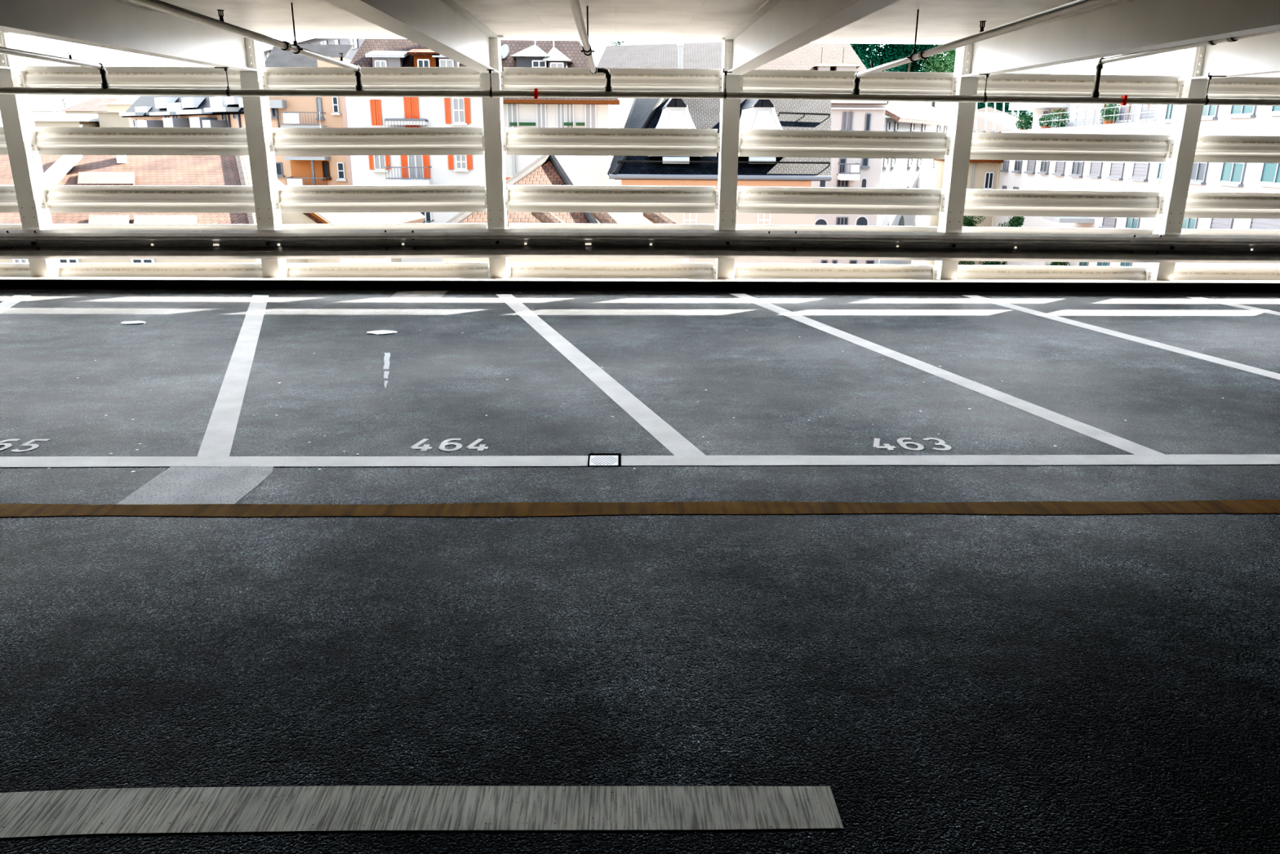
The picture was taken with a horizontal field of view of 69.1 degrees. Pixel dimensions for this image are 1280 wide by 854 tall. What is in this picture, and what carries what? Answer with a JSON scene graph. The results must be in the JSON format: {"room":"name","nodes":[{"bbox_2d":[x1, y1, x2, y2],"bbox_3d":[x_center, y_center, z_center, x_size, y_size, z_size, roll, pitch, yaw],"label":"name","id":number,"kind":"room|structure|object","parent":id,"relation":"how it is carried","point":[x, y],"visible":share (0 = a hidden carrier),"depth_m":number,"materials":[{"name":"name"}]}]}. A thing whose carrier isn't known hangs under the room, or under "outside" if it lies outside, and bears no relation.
{"room":"parking garage","nodes":[
{"label":"parking garage","id":0,"kind":"room"},
{"bbox_2d":[0,31,59,276],"bbox_3d":[-6.608,-2.625,10.084,0.276,3.068,0.266,0,17,-1],"label":"steel post","id":1,"kind":"object","parent":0,"point":[15,109],"visible":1,"depth_m":9.93,"materials":[{"name":"metal"}]},
{"bbox_2d":[0,126,8,155],"bbox_3d":[-7.882,-3.073,9.989,2.334,0.306,0.154,0,17,-1],"label":"facade slat","id":2,"kind":"object","parent":1,"relation":"attached to","point":[3,148],"visible":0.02,"depth_m":9.99,"materials":[{"name":"beige metal"}]},
{"bbox_2d":[0,185,19,212],"bbox_3d":[-7.886,-2.492,10.171,2.334,0.306,0.154,0,17,-1],"label":"facade slat","id":3,"kind":"object","parent":1,"relation":"attached to","point":[8,200],"visible":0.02,"depth_m":10.17,"materials":[{"name":"beige metal"}]},
{"bbox_2d":[0,262,31,276],"bbox_3d":[-7.891,-1.684,10.426,2.334,0.306,0.154,0,17,-1],"label":"facade slat","id":4,"kind":"object","parent":1,"relation":"attached to","point":[6,269],"visible":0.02,"depth_m":10.41,"materials":[{"name":"beige metal"}]},
{"bbox_2d":[17,66,240,95],"bbox_3d":[-5.353,-3.671,9.866,2.344,0.296,0.154,0,17,-1],"label":"facade slat","id":5,"kind":"object","parent":1,"relation":"attached to","point":[118,77],"visible":0.58,"depth_m":9.83,"materials":[{"name":"beige metal"}]},
{"bbox_2d":[4,229,395,258],"bbox_3d":[-4.785,-1.995,10.159,4.183,0.332,0.079,0,17,-1],"label":"guard rail","id":6,"kind":"object","parent":1,"relation":"attached to","point":[24,243],"visible":1,"depth_m":10.15,"materials":[{"name":"metal"}]},
{"bbox_2d":[239,35,286,277],"bbox_3d":[-4.079,-2.628,10.149,0.276,3.068,0.266,0,17,-1],"label":"steel post","id":7,"kind":"object","parent":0,"point":[256,108],"visible":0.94,"depth_m":9.99,"materials":[{"name":"metal"}]},
{"bbox_2d":[28,126,248,155],"bbox_3d":[-5.357,-3.088,10.049,2.344,0.296,0.154,0,17,-1],"label":"facade slat","id":8,"kind":"object","parent":7,"relation":"attached to","point":[46,140],"visible":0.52,"depth_m":10.03,"materials":[{"name":"beige metal"}]},
{"bbox_2d":[39,185,255,213],"bbox_3d":[-5.361,-2.507,10.232,2.344,0.296,0.154,0,17,-1],"label":"facade slat","id":9,"kind":"object","parent":7,"relation":"attached to","point":[58,198],"visible":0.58,"depth_m":10.21,"materials":[{"name":"beige metal"}]},
{"bbox_2d":[46,223,257,245],"bbox_3d":[-5.364,-2.111,10.357,2.344,0.296,0.154,0,17,-1],"label":"facade slat","id":10,"kind":"object","parent":7,"relation":"attached to","point":[55,226],"visible":0.09,"depth_m":10.31,"materials":[{"name":"beige metal"}]},
{"bbox_2d":[53,262,262,277],"bbox_3d":[-5.367,-1.699,10.486,2.344,0.296,0.154,0,17,-1],"label":"facade slat","id":11,"kind":"object","parent":7,"relation":"attached to","point":[65,269],"visible":0.39,"depth_m":10.45,"materials":[{"name":"beige metal"}]},
{"bbox_2d":[261,66,481,89],"bbox_3d":[-2.833,-3.688,9.926,2.326,0.310,0.154,0,17,-1],"label":"facade slat","id":12,"kind":"object","parent":7,"relation":"attached to","point":[274,77],"visible":0.65,"depth_m":9.89,"materials":[{"name":"beige metal"}]},
{"bbox_2d":[481,35,508,278],"bbox_3d":[-1.568,-2.631,10.213,0.276,3.068,0.266,0,17,-1],"label":"steel post","id":13,"kind":"object","parent":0,"point":[492,108],"visible":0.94,"depth_m":10.03,"materials":[{"name":"metal"}]},
{"bbox_2d":[267,127,484,155],"bbox_3d":[-2.837,-3.105,10.109,2.326,0.310,0.154,0,17,-1],"label":"facade slat","id":14,"kind":"object","parent":13,"relation":"attached to","point":[284,141],"visible":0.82,"depth_m":10.09,"materials":[{"name":"beige metal"}]},
{"bbox_2d":[274,185,487,213],"bbox_3d":[-2.841,-2.524,10.292,2.326,0.310,0.154,0,17,-1],"label":"facade slat","id":15,"kind":"object","parent":13,"relation":"attached to","point":[305,198],"visible":0.88,"depth_m":10.27,"materials":[{"name":"beige metal"}]},
{"bbox_2d":[278,222,487,244],"bbox_3d":[-2.844,-2.128,10.417,2.326,0.310,0.154,0,17,-1],"label":"facade slat","id":16,"kind":"object","parent":13,"relation":"attached to","point":[453,225],"visible":0.18,"depth_m":10.37,"materials":[{"name":"beige metal"}]},
{"bbox_2d":[282,262,489,278],"bbox_3d":[-2.847,-1.716,10.546,2.326,0.310,0.154,0,17,-1],"label":"facade slat","id":17,"kind":"object","parent":13,"relation":"attached to","point":[396,269],"visible":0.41,"depth_m":10.51,"materials":[{"name":"beige metal"}]},
{"bbox_2d":[384,228,766,258],"bbox_3d":[-0.652,-2.015,10.262,4.324,0.321,0.079,0,17,-1],"label":"guard rail","id":18,"kind":"object","parent":13,"relation":"attached to","point":[484,242],"visible":1,"depth_m":10.25,"materials":[{"name":"metal"}]},
{"bbox_2d":[500,66,722,91],"bbox_3d":[-0.303,-3.701,9.988,2.364,0.288,0.154,0,17,-1],"label":"facade slat","id":19,"kind":"object","parent":13,"relation":"attached to","point":[520,78],"visible":0.76,"depth_m":9.96,"materials":[{"name":"beige metal"}]},
{"bbox_2d":[24,0,1077,44],"bbox_3d":[-3.416,-1.365,0.530,25.200,0.300,20.000,0,17,-1],"label":"ceiling","id":20,"kind":"structure","parent":0,"point":[940,21],"depth_m":8.14,"materials":[{"name":"paint"}]},
{"bbox_2d":[0,0,257,71],"bbox_3d":[-3.841,-0.964,0.358,0.186,0.364,19.452,0,17,-1],"label":"ceiling beam","id":21,"kind":"structure","parent":20,"relation":"attached to","point":[123,25],"depth_m":7.26,"materials":[{"name":"grey paint"}]},
{"bbox_2d":[322,0,498,72],"bbox_3d":[-1.330,-0.967,0.422,0.186,0.364,19.452,0,17,-1],"label":"ceiling beam","id":22,"kind":"structure","parent":20,"relation":"attached to","point":[446,28],"depth_m":6.83,"materials":[{"name":"grey paint"}]},
{"bbox_2d":[568,0,612,91],"bbox_3d":[-0.167,-0.809,0.284,0.241,0.568,18.836,0,17,-1],"label":"pipe","id":23,"kind":"object","parent":20,"relation":"hanging from","point":[575,5],"visible":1,"depth_m":7.04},
{"bbox_2d":[724,0,899,75],"bbox_3d":[1.219,-0.970,0.488,0.186,0.364,19.452,0,17,-1],"label":"ceiling beam","id":24,"kind":"structure","parent":20,"relation":"attached to","point":[776,28],"depth_m":6.70,"materials":[{"name":"grey paint"}]},
{"bbox_2d":[852,0,1114,94],"bbox_3d":[2.413,-0.809,0.351,0.110,0.575,18.836,0,17,-1],"label":"pipe","id":25,"kind":"object","parent":20,"relation":"attached to","point":[1079,5],"visible":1,"depth_m":6.12,"materials":[{"name":"metal"}]},
{"bbox_2d":[961,0,1279,76],"bbox_3d":[3.750,-0.973,0.552,0.186,0.364,19.452,0,17,-1],"label":"ceiling beam","id":26,"kind":"structure","parent":20,"relation":"attached to","point":[1116,27],"depth_m":6.91,"materials":[{"name":"grey paint"}]},
{"bbox_2d":[1191,31,1279,79],"bbox_3d":[6.231,-0.976,0.616,0.186,0.364,19.452,0,17,-1],"label":"ceiling beam","id":27,"kind":"structure","parent":20,"relation":"attached to","point":[1258,55],"depth_m":9.27,"materials":[{"name":"grey paint"}]},
{"bbox_2d":[0,288,1279,853],"bbox_3d":[-3.423,1.524,0.907,25.200,0.302,18.985,0,17,-1],"label":"floor","id":28,"kind":"structure","parent":0,"point":[856,571],"depth_m":3.54,"materials":[{"name":"asphalt"}]},
{"bbox_2d":[587,453,621,466],"bbox_3d":[-0.182,0.168,4.787,0.171,0.002,0.187,0,17,-1],"label":"floor drain","id":29,"kind":"object","parent":28,"relation":"on","point":[596,459],"visible":1,"depth_m":4.79,"materials":[{"name":"metal"}]},
{"bbox_2d":[0,276,1279,292],"bbox_3d":[-3.663,-1.441,10.167,25.200,0.398,0.465,0,17,-1],"label":"kerb","id":30,"kind":"object","parent":28,"relation":"on","point":[11,282],"visible":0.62,"depth_m":10.02,"materials":[{"name":"concrete"}]},
{"bbox_2d":[0,86,1279,106],"bbox_3d":[-0.392,-3.321,9.321,18.100,0.124,0.093,0,17,-1],"label":"pipe","id":31,"kind":"object","parent":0,"point":[1123,100],"visible":1,"depth_m":9.30,"materials":[{"name":"black plastic"}]},
{"bbox_2d":[0,46,110,88],"bbox_3d":[-5.046,-0.799,0.160,0.110,0.579,18.836,0,17,-1],"label":"pipe","id":32,"kind":"object","parent":31,"relation":"on","point":[69,60],"visible":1,"depth_m":8.44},
{"bbox_2d":[125,0,363,90],"bbox_3d":[-2.558,-0.803,0.224,0.110,0.576,18.836,0,17,-1],"label":"pipe","id":33,"kind":"object","parent":31,"relation":"on","point":[158,5],"visible":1,"depth_m":6.38,"materials":[{"name":"metal"}]},
{"bbox_2d":[715,37,741,279],"bbox_3d":[0.981,-2.634,10.278,0.276,3.068,0.266,0,17,-1],"label":"steel post","id":34,"kind":"object","parent":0,"point":[730,108],"visible":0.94,"depth_m":10.10,"materials":[{"name":"metal"}]},
{"bbox_2d":[502,127,720,155],"bbox_3d":[-0.307,-3.118,10.171,2.364,0.288,0.154,0,17,-1],"label":"facade slat","id":35,"kind":"object","parent":34,"relation":"attached to","point":[516,140],"visible":1,"depth_m":10.15,"materials":[{"name":"beige metal"}]},
{"bbox_2d":[504,185,719,213],"bbox_3d":[-0.311,-2.538,10.354,2.364,0.288,0.154,0,17,-1],"label":"facade slat","id":36,"kind":"object","parent":34,"relation":"attached to","point":[518,198],"visible":1,"depth_m":10.33,"materials":[{"name":"beige metal"}]},
{"bbox_2d":[506,262,716,279],"bbox_3d":[-0.316,-1.730,10.608,2.364,0.288,0.154,0,17,-1],"label":"facade slat","id":37,"kind":"object","parent":34,"relation":"attached to","point":[517,269],"visible":0.67,"depth_m":10.57,"materials":[{"name":"beige metal"}]},
{"bbox_2d":[506,222,717,244],"bbox_3d":[-0.314,-2.142,10.478,2.364,0.288,0.154,0,17,-1],"label":"facade slat","id":38,"kind":"object","parent":34,"relation":"attached to","point":[512,225],"visible":0.23,"depth_m":10.44,"materials":[{"name":"beige metal"}]},
{"bbox_2d":[733,262,937,279],"bbox_3d":[2.224,-1.725,10.675,2.346,0.304,0.154,0,17,-1],"label":"facade slat","id":39,"kind":"object","parent":34,"relation":"attached to","point":[741,270],"visible":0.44,"depth_m":10.64,"materials":[{"name":"beige metal"}]},
{"bbox_2d":[933,43,978,279],"bbox_3d":[3.513,-2.636,10.343,0.276,3.068,0.266,0,17,-1],"label":"steel post","id":40,"kind":"object","parent":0,"point":[962,115],"visible":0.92,"depth_m":10.17,"materials":[{"name":"metal"}]},
{"bbox_2d":[735,224,942,247],"bbox_3d":[2.227,-2.137,10.546,2.346,0.304,0.154,0,17,-1],"label":"facade slat","id":41,"kind":"object","parent":40,"relation":"attached to","point":[738,227],"visible":0.2,"depth_m":10.50,"materials":[{"name":"beige metal"}]},
{"bbox_2d":[736,186,945,215],"bbox_3d":[2.229,-2.533,10.421,2.346,0.304,0.154,0,17,-1],"label":"facade slat","id":42,"kind":"object","parent":40,"relation":"attached to","point":[750,199],"visible":0.86,"depth_m":10.40,"materials":[{"name":"beige metal"}]},
{"bbox_2d":[738,128,951,159],"bbox_3d":[2.233,-3.114,10.238,2.346,0.304,0.154,0,17,-1],"label":"facade slat","id":43,"kind":"object","parent":40,"relation":"attached to","point":[752,142],"visible":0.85,"depth_m":10.22,"materials":[{"name":"beige metal"}]},
{"bbox_2d":[740,69,957,94],"bbox_3d":[2.237,-3.696,10.055,2.346,0.304,0.154,0,17,-1],"label":"facade slat","id":44,"kind":"object","parent":40,"relation":"attached to","point":[754,80],"visible":0.67,"depth_m":10.03,"materials":[{"name":"beige metal"}]},
{"bbox_2d":[764,230,1142,262],"bbox_3d":[3.494,-2.009,10.369,4.211,0.335,0.079,0,17,-1],"label":"guard rail","id":45,"kind":"object","parent":40,"relation":"attached to","point":[779,244],"visible":1,"depth_m":10.36,"materials":[{"name":"metal"}]},
{"bbox_2d":[963,189,1164,217],"bbox_3d":[4.735,-2.521,10.490,2.296,0.302,0.154,0,17,-1],"label":"facade slat","id":46,"kind":"object","parent":40,"relation":"attached to","point":[990,202],"visible":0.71,"depth_m":10.47,"materials":[{"name":"beige metal"}]},
{"bbox_2d":[976,73,1184,97],"bbox_3d":[4.744,-3.685,10.124,2.296,0.302,0.154,0,17,-1],"label":"facade slat","id":47,"kind":"object","parent":40,"relation":"attached to","point":[1001,84],"visible":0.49,"depth_m":10.09,"materials":[{"name":"beige metal"}]},
{"bbox_2d":[1146,44,1208,279],"bbox_3d":[5.994,-2.639,10.406,0.276,3.068,0.266,0,17,-1],"label":"steel post","id":48,"kind":"object","parent":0,"point":[1185,122],"visible":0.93,"depth_m":10.23,"materials":[{"name":"metal"}]},
{"bbox_2d":[956,264,1151,279],"bbox_3d":[4.730,-1.713,10.744,2.296,0.302,0.154,0,17,-1],"label":"facade slat","id":49,"kind":"object","parent":48,"relation":"attached to","point":[964,272],"visible":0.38,"depth_m":10.71,"materials":[{"name":"beige metal"}]},
{"bbox_2d":[961,226,1158,248],"bbox_3d":[4.733,-2.125,10.614,2.296,0.302,0.154,0,17,-1],"label":"facade slat","id":50,"kind":"object","parent":48,"relation":"attached to","point":[965,229],"visible":0.12,"depth_m":10.57,"materials":[{"name":"beige metal"}]},
{"bbox_2d":[969,132,1174,161],"bbox_3d":[4.739,-3.102,10.307,2.296,0.302,0.154,0,17,-1],"label":"facade slat","id":51,"kind":"object","parent":48,"relation":"attached to","point":[984,145],"visible":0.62,"depth_m":10.29,"materials":[{"name":"beige metal"}]},
{"bbox_2d":[1130,234,1279,263],"bbox_3d":[7.090,-1.997,10.469,3.224,0.321,0.079,0,17,-1],"label":"guard rail","id":52,"kind":"object","parent":48,"relation":"attached to","point":[1153,248],"visible":1,"depth_m":10.45,"materials":[{"name":"metal"}]},
{"bbox_2d":[1183,191,1279,218],"bbox_3d":[7.242,-2.513,10.557,2.348,0.296,0.154,0,17,-1],"label":"facade slat","id":53,"kind":"object","parent":48,"relation":"attached to","point":[1235,205],"visible":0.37,"depth_m":10.52,"materials":[{"name":"beige metal"}]},
{"bbox_2d":[1205,76,1279,98],"bbox_3d":[7.251,-3.677,10.191,2.348,0.296,0.154,0,17,-1],"label":"facade slat","id":54,"kind":"object","parent":48,"relation":"attached to","point":[1246,87],"visible":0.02,"depth_m":10.14,"materials":[{"name":"beige metal"}]},
{"bbox_2d":[1091,29,1279,97],"bbox_3d":[4.857,-0.857,0.399,0.110,0.692,18.836,0,17,-1],"label":"pipe","id":55,"kind":"object","parent":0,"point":[1101,61],"visible":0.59,"depth_m":8.42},
{"label":"outside","id":56,"kind":"structure","parent":0,"visible":0},
{"bbox_3d":[-9.127,-2.622,10.019,0.276,3.068,0.266,0,17,-1],"label":"steel post","id":57,"kind":"object","parent":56,"visible":0},
{"bbox_2d":[0,229,9,258],"bbox_3d":[-7.959,-1.974,10.085,2.407,0.327,0.079,0,17,-1],"label":"guard rail","id":58,"kind":"object","parent":57,"relation":"attached to","point":[4,244],"visible":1,"depth_m":10.11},
{"bbox_3d":[9.045,0.148,1.278,0.250,2.870,19.900,0,17,-1],"label":"wall","id":59,"kind":"structure","parent":0,"visible":0},
{"bbox_3d":[8.527,-2.642,10.471,0.276,3.068,0.266,0,17,-1],"label":"steel post","id":60,"kind":"object","parent":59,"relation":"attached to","visible":0},
{"bbox_2d":[1172,266,1279,280],"bbox_3d":[7.237,-1.706,10.811,2.348,0.296,0.154,0,17,-1],"label":"facade slat","id":61,"kind":"object","parent":60,"relation":"attached to","point":[1234,273],"visible":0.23,"depth_m":10.76,"materials":[{"name":"beige metal"}]},
{"bbox_2d":[1180,228,1279,250],"bbox_3d":[7.240,-2.118,10.682,2.348,0.296,0.154,0,17,-1],"label":"facade slat","id":62,"kind":"object","parent":60,"relation":"attached to","point":[1184,231],"visible":0.06,"depth_m":10.62,"materials":[{"name":"beige metal"}]},
{"bbox_2d":[1193,135,1279,163],"bbox_3d":[7.247,-3.094,10.374,2.348,0.296,0.154,0,17,-1],"label":"facade slat","id":63,"kind":"object","parent":60,"relation":"attached to","point":[1209,148],"visible":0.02,"depth_m":10.33,"materials":[{"name":"beige metal"}]},
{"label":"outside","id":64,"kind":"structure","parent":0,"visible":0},
{"bbox_3d":[6.567,-30.413,132.958,320.000,0.500,248.500,0,17,-1],"label":"ground","id":65,"kind":"structure","parent":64,"visible":0},
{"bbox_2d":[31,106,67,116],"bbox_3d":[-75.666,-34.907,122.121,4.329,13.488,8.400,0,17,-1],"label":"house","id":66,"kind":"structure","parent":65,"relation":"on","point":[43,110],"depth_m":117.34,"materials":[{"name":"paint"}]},
{"bbox_2d":[0,113,99,127],"bbox_3d":[-50.645,-22.847,86.716,6.730,12.064,14.400,0,17,-1],"label":"shed","id":67,"kind":"object","parent":65,"relation":"on","point":[55,120],"visible":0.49,"depth_m":79.86,"materials":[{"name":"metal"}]},
{"bbox_2d":[59,97,122,114],"bbox_3d":[-58.327,-29.184,103.398,5.600,14.039,8.400,0,17,-1],"label":"house","id":68,"kind":"structure","parent":65,"relation":"on","point":[94,105],"depth_m":98.86,"materials":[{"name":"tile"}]},
{"bbox_2d":[97,111,129,127],"bbox_3d":[-45.743,-23.254,87.764,3.518,12.277,12.400,0,17,-1],"label":"house","id":69,"kind":"structure","parent":65,"relation":"on","point":[106,119],"depth_m":80.63,"materials":[{"name":"paint"}]},
{"bbox_2d":[101,99,136,111],"bbox_3d":[-52.099,-27.551,98.831,3.908,13.747,8.400,0,17,-1],"label":"house","id":70,"kind":"structure","parent":65,"relation":"on","point":[123,105],"depth_m":93.44,"materials":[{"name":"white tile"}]},
{"bbox_2d":[119,95,245,127],"bbox_3d":[-29.542,-17.237,65.613,21.369,14.309,23.602,0,17,-1],"label":"building","id":71,"kind":"structure","parent":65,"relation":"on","point":[147,111],"depth_m":62.14,"materials":[{"name":"paint"}]},
{"bbox_2d":[0,155,391,267],"bbox_3d":[-17.225,-3.553,28.547,16.735,10.615,10.573,0,17,-1],"label":"house","id":72,"kind":"structure","parent":65,"relation":"on","point":[58,170],"depth_m":26.76,"materials":[{"name":"brick"}]},
{"bbox_2d":[264,44,353,186],"bbox_3d":[-18.844,-15.134,57.040,5.724,15.585,13.200,0,17,-1],"label":"apartment block","id":73,"kind":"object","parent":65,"relation":"on","point":[285,111],"visible":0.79,"depth_m":51.44,"materials":[{"name":"paint"}]},
{"bbox_2d":[262,37,364,62],"bbox_3d":[-24.788,-23.698,77.410,25.193,19.617,33.319,0,17,-1],"label":"apartment block","id":74,"kind":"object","parent":65,"relation":"on","point":[357,42],"visible":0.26,"depth_m":67.61,"materials":[{"name":"metal"}]},
{"bbox_2d":[280,212,426,262],"bbox_3d":[-9.392,-5.998,28.870,4.338,2.295,6.125,0,17,-1],"label":"house","id":75,"kind":"structure","parent":65,"relation":"on","point":[337,217],"depth_m":27.27,"materials":[{"name":"ceramic"}]},
{"bbox_2d":[345,38,502,262],"bbox_3d":[-10.380,-13.078,48.626,7.422,16.825,10.900,0,17,-1],"label":"house","id":76,"kind":"structure","parent":65,"relation":"on","point":[362,112],"depth_m":43.50,"materials":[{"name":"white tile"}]},
{"bbox_2d":[369,99,377,124],"bbox_3d":[-12.406,-14.635,43.254,0.232,1.131,0.070,0,17,-1],"label":"shutter","id":77,"kind":"object","parent":76,"relation":"hanging from","point":[373,103],"depth_m":43.24,"materials":[{"name":"orange paint"}]},
{"bbox_2d":[375,99,382,124],"bbox_3d":[-12.154,-14.635,43.260,0.232,1.131,0.070,0,17,-1],"label":"shutter","id":78,"kind":"object","parent":76,"relation":"hanging from","point":[378,102],"depth_m":43.25,"materials":[{"name":"orange paint"}]},
{"bbox_2d":[400,155,408,177],"bbox_3d":[-11.139,-12.323,44.014,0.314,1.095,0.070,0,17,-1],"label":"shutter","id":79,"kind":"object","parent":76,"relation":"hanging from","point":[404,158],"depth_m":43.97,"materials":[{"name":"orange paint"}]},
{"bbox_2d":[403,97,412,127],"bbox_3d":[-10.800,-14.612,43.302,0.321,1.445,0.070,0,17,-1],"label":"shutter","id":80,"kind":"object","parent":76,"relation":"hanging from","point":[407,101],"depth_m":43.22,"materials":[{"name":"orange paint"}]},
{"bbox_2d":[410,97,419,127],"bbox_3d":[-10.459,-14.613,43.311,0.321,1.445,0.070,0,17,-1],"label":"shutter","id":81,"kind":"object","parent":76,"relation":"hanging from","point":[415,101],"depth_m":43.23,"materials":[{"name":"orange paint"}]},
{"bbox_2d":[422,155,431,178],"bbox_3d":[-10.112,-12.329,44.039,0.314,1.096,0.070,0,17,-1],"label":"shutter","id":82,"kind":"object","parent":76,"relation":"hanging from","point":[426,159],"depth_m":44.01,"materials":[{"name":"orange paint"}]},
{"bbox_2d":[444,97,451,123],"bbox_3d":[-8.955,-14.730,43.313,0.258,1.131,0.070,0,17,-1],"label":"shutter","id":83,"kind":"object","parent":76,"relation":"hanging from","point":[447,101],"depth_m":43.31,"materials":[{"name":"orange paint"}]},
{"bbox_2d":[463,97,471,123],"bbox_3d":[-8.044,-14.738,43.334,0.258,1.132,0.070,0,17,-1],"label":"shutter","id":84,"kind":"object","parent":76,"relation":"hanging from","point":[467,101],"depth_m":43.32,"materials":[{"name":"orange paint"}]},
{"bbox_2d":[500,40,619,185],"bbox_3d":[-4.223,-13.660,48.560,6.270,18.055,9.780,0,17,-1],"label":"house","id":85,"kind":"structure","parent":65,"relation":"on","point":[517,112],"depth_m":43.96,"materials":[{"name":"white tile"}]},
{"bbox_2d":[442,155,688,266],"bbox_3d":[-1.619,-2.409,26.051,6.092,10.137,7.694,4,18,10],"label":"house","id":86,"kind":"structure","parent":65,"relation":"on","point":[547,170],"depth_m":23.66,"materials":[{"name":"brick"}]},
{"bbox_2d":[591,41,722,185],"bbox_3d":[1.081,-20.678,71.929,12.099,17.488,10.537,0,17,-1],"label":"house","id":87,"kind":"structure","parent":65,"relation":"on","point":[680,55],"depth_m":68.73,"materials":[{"name":"stone"}]},
{"bbox_2d":[607,97,831,267],"bbox_3d":[3.376,-8.421,40.200,9.496,13.179,10.536,0,17,-1],"label":"house","id":88,"kind":"structure","parent":65,"relation":"on","point":[645,113],"depth_m":35.05,"materials":[{"name":"grey tile"}]},
{"bbox_2d":[754,43,888,264],"bbox_3d":[9.668,-14.963,55.841,7.119,16.356,13.000,0,17,-1],"label":"building","id":89,"kind":"structure","parent":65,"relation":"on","point":[846,115],"depth_m":50.59,"materials":[{"name":"paint"}]},
{"bbox_2d":[849,43,877,66],"bbox_3d":[29.376,-42.379,129.433,5.592,24.748,5.106,0,17,-1],"label":"tree","id":90,"kind":"object","parent":65,"relation":"on","point":[860,49],"visible":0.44,"depth_m":125.49,"materials":[{"name":"green plant"}]},
{"bbox_2d":[864,44,904,71],"bbox_3d":[33.601,-43.425,132.247,6.779,25.108,5.779,0,17,-1],"label":"tree","id":91,"kind":"object","parent":65,"relation":"on","point":[891,53],"visible":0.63,"depth_m":128.66,"materials":[{"name":"green plant"}]},
{"bbox_2d":[892,59,927,71],"bbox_3d":[39.709,-45.069,141.077,6.251,23.026,6.444,0,17,-1],"label":"tree","id":92,"kind":"object","parent":65,"relation":"on","point":[914,67],"visible":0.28,"depth_m":137.29,"materials":[{"name":"green plant"}]},
{"bbox_2d":[874,101,949,264],"bbox_3d":[16.959,-15.695,62.319,4.912,13.960,25.442,9,19,25],"label":"building","id":93,"kind":"structure","parent":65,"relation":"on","point":[904,116],"depth_m":57.48,"materials":[{"name":"paint"}]},
{"bbox_2d":[898,44,937,71],"bbox_3d":[38.381,-44.594,134.664,7.160,25.951,6.574,0,17,-1],"label":"tree","id":94,"kind":"object","parent":65,"relation":"on","point":[908,49],"visible":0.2,"depth_m":130.75,"materials":[{"name":"green plant"}]},
{"bbox_2d":[920,44,955,107],"bbox_3d":[43.296,-45.481,137.937,6.487,25.745,6.495,0,17,-1],"label":"tree","id":95,"kind":"object","parent":65,"relation":"on","point":[935,63],"visible":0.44,"depth_m":135.03,"materials":[{"name":"green plant"}]},
{"bbox_2d":[925,159,1004,269],"bbox_3d":[21.160,-12.877,61.252,3.164,9.281,4.500,0,17,-1],"label":"house","id":96,"kind":"structure","parent":65,"relation":"on","point":[982,174],"depth_m":58.64,"materials":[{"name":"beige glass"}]},
{"bbox_2d":[962,215,986,265],"bbox_3d":[16.080,-7.168,46.361,1.379,7.259,1.099,0,17,-1],"label":"street tree","id":97,"kind":"object","parent":65,"relation":"on","point":[967,221],"visible":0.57,"depth_m":45.28,"materials":[{"name":"green plant"}]},
{"bbox_2d":[997,216,1024,265],"bbox_3d":[18.112,-7.144,46.453,1.306,7.186,1.270,0,17,-1],"label":"street tree","id":98,"kind":"object","parent":65,"relation":"on","point":[1017,221],"visible":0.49,"depth_m":45.31,"materials":[{"name":"green plant"}]},
{"bbox_2d":[991,63,1279,267],"bbox_3d":[26.709,-9.953,44.737,13.600,13.688,34.100,2,18,4],"label":"building","id":99,"kind":"structure","parent":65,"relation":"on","point":[1216,120],"depth_m":40.20,"materials":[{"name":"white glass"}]},
{"bbox_2d":[1015,113,1032,129],"bbox_3d":[23.613,-18.427,57.060,1.102,1.504,1.164,0,17,-1],"label":"potted plant","id":100,"kind":"object","parent":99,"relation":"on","point":[1029,117],"visible":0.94,"depth_m":56.87,"materials":[{"name":"green plant"}]},
{"bbox_2d":[1047,108,1069,128],"bbox_3d":[23.188,-16.821,51.578,1.259,1.620,1.194,0,17,-1],"label":"potted plant","id":101,"kind":"object","parent":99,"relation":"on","point":[1056,123],"visible":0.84,"depth_m":51.35,"materials":[{"name":"green plant"}]},
{"bbox_2d":[1073,103,1103,126],"bbox_3d":[23.234,-16.238,48.123,0.090,1.349,3.859,2,18,4],"label":"screen","id":102,"kind":"object","parent":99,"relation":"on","point":[1089,121],"visible":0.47,"depth_m":48.13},
{"bbox_2d":[1099,103,1119,124],"bbox_3d":[22.653,-15.004,44.854,0.880,1.489,0.856,15,23,39],"label":"potted plant","id":103,"kind":"object","parent":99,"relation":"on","point":[1108,120],"visible":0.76,"depth_m":44.70,"materials":[{"name":"green plant"}]},
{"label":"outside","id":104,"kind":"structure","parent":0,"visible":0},
{"bbox_2d":[862,58,1051,129],"bbox_3d":[55.239,-50.277,163.885,49.008,31.402,40.000,0,17,-1],"label":"hill","id":105,"kind":"structure","parent":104,"point":[944,107],"depth_m":166.13,"materials":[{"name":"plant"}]},
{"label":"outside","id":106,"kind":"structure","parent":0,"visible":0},
{"bbox_2d":[973,106,1023,132],"bbox_3d":[37.882,-30.361,101.539,8.272,9.029,10.000,0,17,-1],"label":"hillside","id":107,"kind":"structure","parent":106,"point":[980,112],"depth_m":100.49,"materials":[{"name":"soil"}]},
{"bbox_2d":[973,102,1018,131],"bbox_3d":[37.141,-33.021,96.487,5.131,5.341,0.156,0,17,-1],"label":"fence","id":108,"kind":"object","parent":107,"relation":"on","point":[1003,104],"visible":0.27,"depth_m":96.71,"materials":[{"name":"metal"}]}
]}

